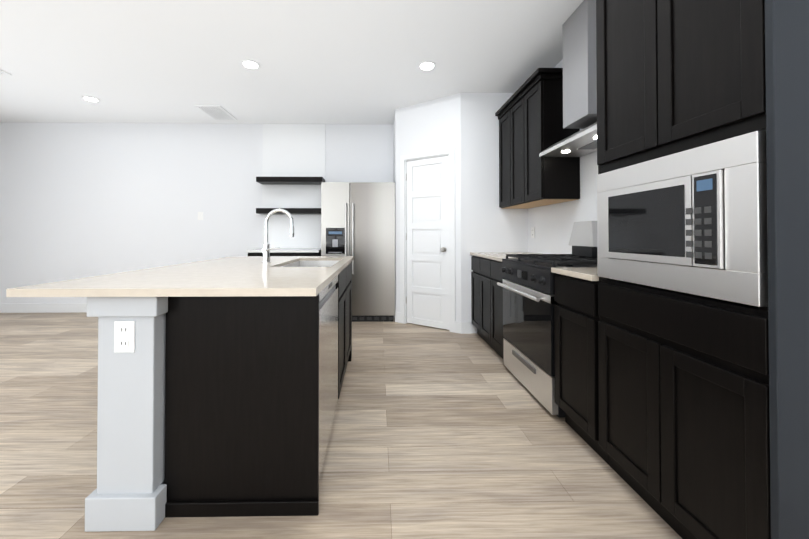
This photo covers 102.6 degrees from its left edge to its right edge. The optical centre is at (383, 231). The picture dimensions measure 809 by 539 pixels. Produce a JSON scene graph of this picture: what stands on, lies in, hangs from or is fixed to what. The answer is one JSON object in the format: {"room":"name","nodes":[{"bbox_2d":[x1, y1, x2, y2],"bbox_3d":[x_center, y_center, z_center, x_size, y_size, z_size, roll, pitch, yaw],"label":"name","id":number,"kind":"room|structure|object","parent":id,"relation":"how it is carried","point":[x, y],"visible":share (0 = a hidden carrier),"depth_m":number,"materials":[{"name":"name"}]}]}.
{"room":"kitchen","nodes":[
{"label":"kitchen","id":0,"kind":"room"},
{"bbox_2d":[0,122,392,303],"bbox_3d":[-2.050,-0.208,4.765,7.550,2.740,0.100,0,-1,-1],"label":"wall","id":1,"kind":"structure","parent":0,"point":[80,200],"depth_m":4.69,"materials":[{"name":"white paint"}]},
{"bbox_2d":[0,303,86,312],"bbox_3d":[-3.729,1.096,4.670,3.930,0.130,0.012,0,-1,-1],"label":"baseboard","id":2,"kind":"structure","parent":1,"relation":"attached to","point":[42,307],"depth_m":4.64,"materials":[{"name":"white wood"}]},
{"bbox_2d":[198,212,202,219],"bbox_3d":[-2.664,-0.228,4.701,0.075,0.118,0.009,0,-1,-1],"label":"switch plate","id":3,"kind":"object","parent":1,"relation":"attached to","point":[200,215],"visible":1,"depth_m":4.70,"materials":[{"name":"white plastic"}]},
{"bbox_2d":[256,208,320,213],"bbox_3d":[-1.310,-0.289,4.593,0.911,0.070,0.251,0,-1,-1],"label":"shelf","id":4,"kind":"object","parent":1,"relation":"attached to","point":[293,210],"visible":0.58,"depth_m":4.47,"materials":[{"name":"black wood"}]},
{"bbox_2d":[256,177,324,184],"bbox_3d":[-1.310,-0.725,4.597,0.911,0.070,0.251,0,-1,-1],"label":"shelf","id":5,"kind":"object","parent":1,"relation":"attached to","point":[291,180],"visible":0.88,"depth_m":4.47,"materials":[{"name":"black wood"}]},
{"bbox_2d":[262,124,325,247],"bbox_3d":[-1.312,-0.668,4.727,0.915,1.819,0.008,0,-1,-1],"label":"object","id":6,"kind":"structure","parent":1,"relation":"attached to","point":[294,150],"depth_m":4.72,"materials":[{"name":"white paint"}]},
{"bbox_2d":[0,0,583,124],"bbox_3d":[-1.986,-1.669,0.565,7.550,0.100,8.530,0,-1,-1],"label":"ceiling","id":7,"kind":"structure","parent":0,"point":[318,61],"depth_m":2.93,"materials":[{"name":"white paint"}]},
{"bbox_2d":[0,69,11,74],"bbox_3d":[-3.940,-1.588,3.130,0.360,0.011,0.280,0,-1,-1],"label":"ceiling vent","id":8,"kind":"object","parent":7,"relation":"in","point":[2,72],"visible":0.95,"depth_m":3.23,"materials":[{"name":"white metal"}]},
{"bbox_2d":[81,96,99,101],"bbox_3d":[-3.498,-1.582,3.861,0.170,0.008,0.170,0,-1,-1],"label":"recessed light","id":9,"kind":"object","parent":7,"relation":"in","point":[89,98],"visible":0.96,"depth_m":3.85,"materials":[{"name":"white plastic"}]},
{"bbox_2d":[195,105,236,119],"bbox_3d":[-2.213,-1.576,4.306,0.310,0.011,0.500,0,-1,-1],"label":"ceiling vent","id":10,"kind":"object","parent":7,"relation":"in","point":[216,112],"visible":0.96,"depth_m":4.27,"materials":[{"name":"white metal"}]},
{"bbox_2d":[241,60,259,69],"bbox_3d":[-1.267,-1.589,3.080,0.170,0.008,0.170,0,-1,-1],"label":"recessed light","id":11,"kind":"object","parent":7,"relation":"in","point":[251,64],"visible":1,"depth_m":3.07,"materials":[{"name":"white plastic"}]},
{"bbox_2d":[418,61,435,70],"bbox_3d":[0.415,-1.589,3.106,0.170,0.008,0.170,0,-1,-1],"label":"recessed light","id":12,"kind":"object","parent":7,"relation":"in","point":[427,65],"visible":1,"depth_m":3.09,"materials":[{"name":"white plastic"}]},
{"bbox_2d":[0,312,681,538],"bbox_3d":[-1.986,1.170,0.537,7.550,0.100,8.530,0,-1,-1],"label":"floor","id":13,"kind":"structure","parent":0,"point":[437,433],"depth_m":1.64,"materials":[{"name":"brown wood"}]},
{"bbox_2d":[85,257,353,531],"bbox_3d":[-0.705,0.685,2.083,0.864,0.900,1.717,0,-1,-1],"label":"kitchen island","id":14,"kind":"object","parent":13,"relation":"on","point":[208,397],"depth_m":1.30,"materials":[{"name":"black wood"}]},
{"bbox_2d":[114,321,134,351],"bbox_3d":[-0.993,0.402,1.239,0.075,0.118,0.009,0,-1,-1],"label":"outlet","id":15,"kind":"object","parent":14,"relation":"attached to","point":[124,336],"visible":1,"depth_m":1.24,"materials":[{"name":"white plastic"}]},
{"bbox_2d":[6,265,341,296],"bbox_3d":[-0.813,0.225,1.579,1.116,0.030,0.800,0,-1,-1],"label":"island countertop","id":16,"kind":"structure","parent":14,"relation":"on","point":[170,280],"depth_m":1.30,"materials":[{"name":"beige stone"}]},
{"bbox_2d":[281,261,337,266],"bbox_3d":[-0.521,0.343,2.353,0.369,0.210,0.734,0,-1,-1],"label":"sink","id":17,"kind":"object","parent":16,"relation":"in","point":[287,263],"depth_m":2.71,"materials":[{"name":"silver metal"}]},
{"bbox_2d":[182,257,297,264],"bbox_3d":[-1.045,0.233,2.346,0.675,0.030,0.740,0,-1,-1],"label":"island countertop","id":18,"kind":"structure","parent":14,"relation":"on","point":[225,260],"depth_m":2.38,"materials":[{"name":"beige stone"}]},
{"bbox_2d":[262,209,294,262],"bbox_3d":[-0.747,0.026,2.277,0.228,0.382,0.091,0,-1,-1],"label":"faucet","id":19,"kind":"object","parent":18,"relation":"on","point":[266,249],"depth_m":2.28,"materials":[{"name":"silver metal"}]},
{"bbox_2d":[319,275,337,477],"bbox_3d":[-0.561,0.637,1.634,0.584,0.779,0.621,0,-1,-1],"label":"dishwasher","id":20,"kind":"object","parent":14,"relation":"in","point":[328,348],"visible":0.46,"depth_m":1.55,"materials":[{"name":"silver metal"}]},
{"bbox_2d":[246,248,320,255],"bbox_3d":[-1.295,0.699,4.413,0.920,0.920,0.601,0,-1,-1],"label":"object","id":21,"kind":"structure","parent":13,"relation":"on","point":[294,252],"depth_m":4.14,"materials":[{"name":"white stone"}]},
{"bbox_2d":[246,248,320,252],"bbox_3d":[-1.295,0.254,4.415,0.920,0.030,0.596,0,-1,-1],"label":"countertop","id":22,"kind":"structure","parent":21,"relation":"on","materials":[{"name":"white stone"}]},
{"bbox_2d":[321,182,394,321],"bbox_3d":[-0.332,0.264,4.409,0.945,1.790,0.648,0,-1,-1],"label":"refrigerator","id":23,"kind":"object","parent":13,"relation":"on","point":[358,221],"visible":0.75,"depth_m":4.14,"materials":[{"name":"silver metal"}]},
{"bbox_2d":[471,256,581,359],"bbox_3d":[1.323,0.703,3.201,0.648,0.889,0.948,0,-1,-1],"label":"base cabinet","id":24,"kind":"object","parent":13,"relation":"on","point":[486,296],"depth_m":3.12,"materials":[{"name":"black wood"}]},
{"bbox_2d":[470,252,539,259],"bbox_3d":[1.316,0.242,3.201,0.663,0.030,0.956,0,-1,-1],"label":"countertop","id":25,"kind":"structure","parent":24,"relation":"on","point":[485,255],"depth_m":3.33,"materials":[{"name":"beige stone"}]},
{"bbox_2d":[497,254,597,417],"bbox_3d":[1.295,0.661,2.329,0.725,0.955,0.761,0,-1,-1],"label":"range","id":26,"kind":"object","parent":13,"relation":"on","point":[527,285],"visible":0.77,"depth_m":2.20,"materials":[{"name":"black metal"}]},
{"bbox_2d":[569,221,596,256],"bbox_3d":[1.526,0.052,2.427,0.110,0.260,0.300,0,-1,-1],"label":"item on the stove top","id":27,"kind":"object","parent":26,"relation":"on","point":[583,240],"visible":0.71,"depth_m":2.39,"materials":[{"name":"silver plastic"}]},
{"bbox_2d":[552,272,808,538],"bbox_3d":[1.350,0.677,1.407,0.648,0.905,1.070,0,-1,-1],"label":"base cabinet","id":28,"kind":"object","parent":13,"relation":"on","point":[686,415],"depth_m":1.08,"materials":[{"name":"black wood"}]},
{"bbox_2d":[551,268,597,279],"bbox_3d":[1.337,0.228,1.764,0.663,0.030,0.369,0,-1,-1],"label":"countertop","id":29,"kind":"structure","parent":28,"relation":"on","point":[578,273],"depth_m":1.76,"materials":[{"name":"beige stone"}]},
{"bbox_2d":[597,131,767,306],"bbox_3d":[1.244,-0.033,1.218,0.471,0.484,0.656,0,-1,-1],"label":"microwave","id":30,"kind":"object","parent":28,"relation":"on","point":[692,221],"visible":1,"depth_m":1.06,"materials":[{"name":"silver metal"}]},
{"bbox_2d":[393,116,394,181],"bbox_3d":[0.195,-0.211,4.459,0.100,2.740,0.579,0,-1,-1],"label":"wall","id":31,"kind":"structure","parent":0,"point":[394,150],"depth_m":4.42,"materials":[{"name":"white paint"}]},
{"bbox_2d":[395,93,460,321],"bbox_3d":[0.541,-0.216,3.966,0.877,2.740,0.100,0,-1,34],"label":"wall","id":32,"kind":"structure","parent":0,"point":[432,125],"depth_m":3.89,"materials":[{"name":"white paint"}]},
{"bbox_2d":[400,147,454,332],"bbox_3d":[0.542,0.093,3.952,0.728,2.122,0.116,0,-1,34],"label":"door frame","id":33,"kind":"structure","parent":32,"relation":"attached to","point":[450,152],"depth_m":3.92,"materials":[{"name":"white wood"}]},
{"bbox_2d":[406,155,448,329],"bbox_3d":[0.529,0.126,3.925,0.500,2.032,0.385,0,-1,-1],"label":"pantry door","id":34,"kind":"structure","parent":32,"relation":"in","point":[427,239],"depth_m":3.92,"materials":[{"name":"white wood"}]},
{"bbox_2d":[395,312,470,333],"bbox_3d":[0.564,1.089,3.905,0.837,0.130,0.514,0,-1,-1],"label":"baseboard","id":35,"kind":"structure","parent":32,"relation":"attached to","point":[462,327],"depth_m":3.66,"materials":[{"name":"white wood"}]},
{"bbox_2d":[461,93,527,332],"bbox_3d":[1.258,-0.218,3.735,0.765,2.740,0.100,0,-1,-1],"label":"wall","id":36,"kind":"structure","parent":0,"point":[488,224],"depth_m":3.69,"materials":[{"name":"white paint"}]},
{"bbox_2d":[528,59,597,253],"bbox_3d":[1.739,-0.249,0.557,0.100,2.740,8.430,0,-1,-1],"label":"wall","id":37,"kind":"structure","parent":0,"point":[552,224],"depth_m":2.98,"materials":[{"name":"white paint"}]},
{"bbox_2d":[498,108,505,207],"bbox_3d":[1.479,-0.795,3.502,0.328,1.051,0.380,0,-1,-1],"label":"upper cabinet","id":38,"kind":"object","parent":37,"relation":"attached to","point":[501,115],"depth_m":3.60,"materials":[{"name":"black wood"}]},
{"bbox_2d":[506,96,549,207],"bbox_3d":[1.483,-0.798,3.210,0.328,1.051,0.439,0,-1,-1],"label":"upper cabinet","id":39,"kind":"object","parent":37,"relation":"attached to","point":[512,108],"depth_m":3.31,"materials":[{"name":"black wood"}]},
{"bbox_2d":[531,227,534,237],"bbox_3d":[1.639,0.010,3.559,0.009,0.118,0.075,0,-1,-1],"label":"outlet","id":40,"kind":"object","parent":37,"relation":"attached to","point":[532,232],"visible":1,"depth_m":3.55,"materials":[{"name":"white plastic"}]},
{"bbox_2d":[518,72,579,203],"bbox_3d":[1.488,-0.801,2.919,0.328,1.051,0.380,0,-1,-1],"label":"upper cabinet","id":41,"kind":"object","parent":37,"relation":"attached to","point":[541,180],"depth_m":2.73,"materials":[{"name":"black wood"}]},
{"bbox_2d":[539,0,596,156],"bbox_3d":[1.485,-1.113,2.350,0.346,0.972,0.754,0,-1,-1],"label":"range hood","id":42,"kind":"object","parent":37,"relation":"attached to","point":[579,70],"visible":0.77,"depth_m":2.30,"materials":[{"name":"silver metal"}]},
{"bbox_2d":[596,0,801,173],"bbox_3d":[1.351,-0.812,1.369,0.648,1.061,0.400,0,-1,-1],"label":"upper cabinet","id":43,"kind":"object","parent":37,"relation":"attached to","point":[616,20],"depth_m":1.43,"materials":[{"name":"black wood"}]},
{"bbox_2d":[638,0,808,163],"bbox_3d":[1.355,-0.814,1.086,0.648,1.061,0.398,0,-1,-1],"label":"upper cabinet","id":44,"kind":"object","parent":37,"relation":"attached to","point":[710,71],"depth_m":0.99,"materials":[{"name":"black wood"}]}
]}

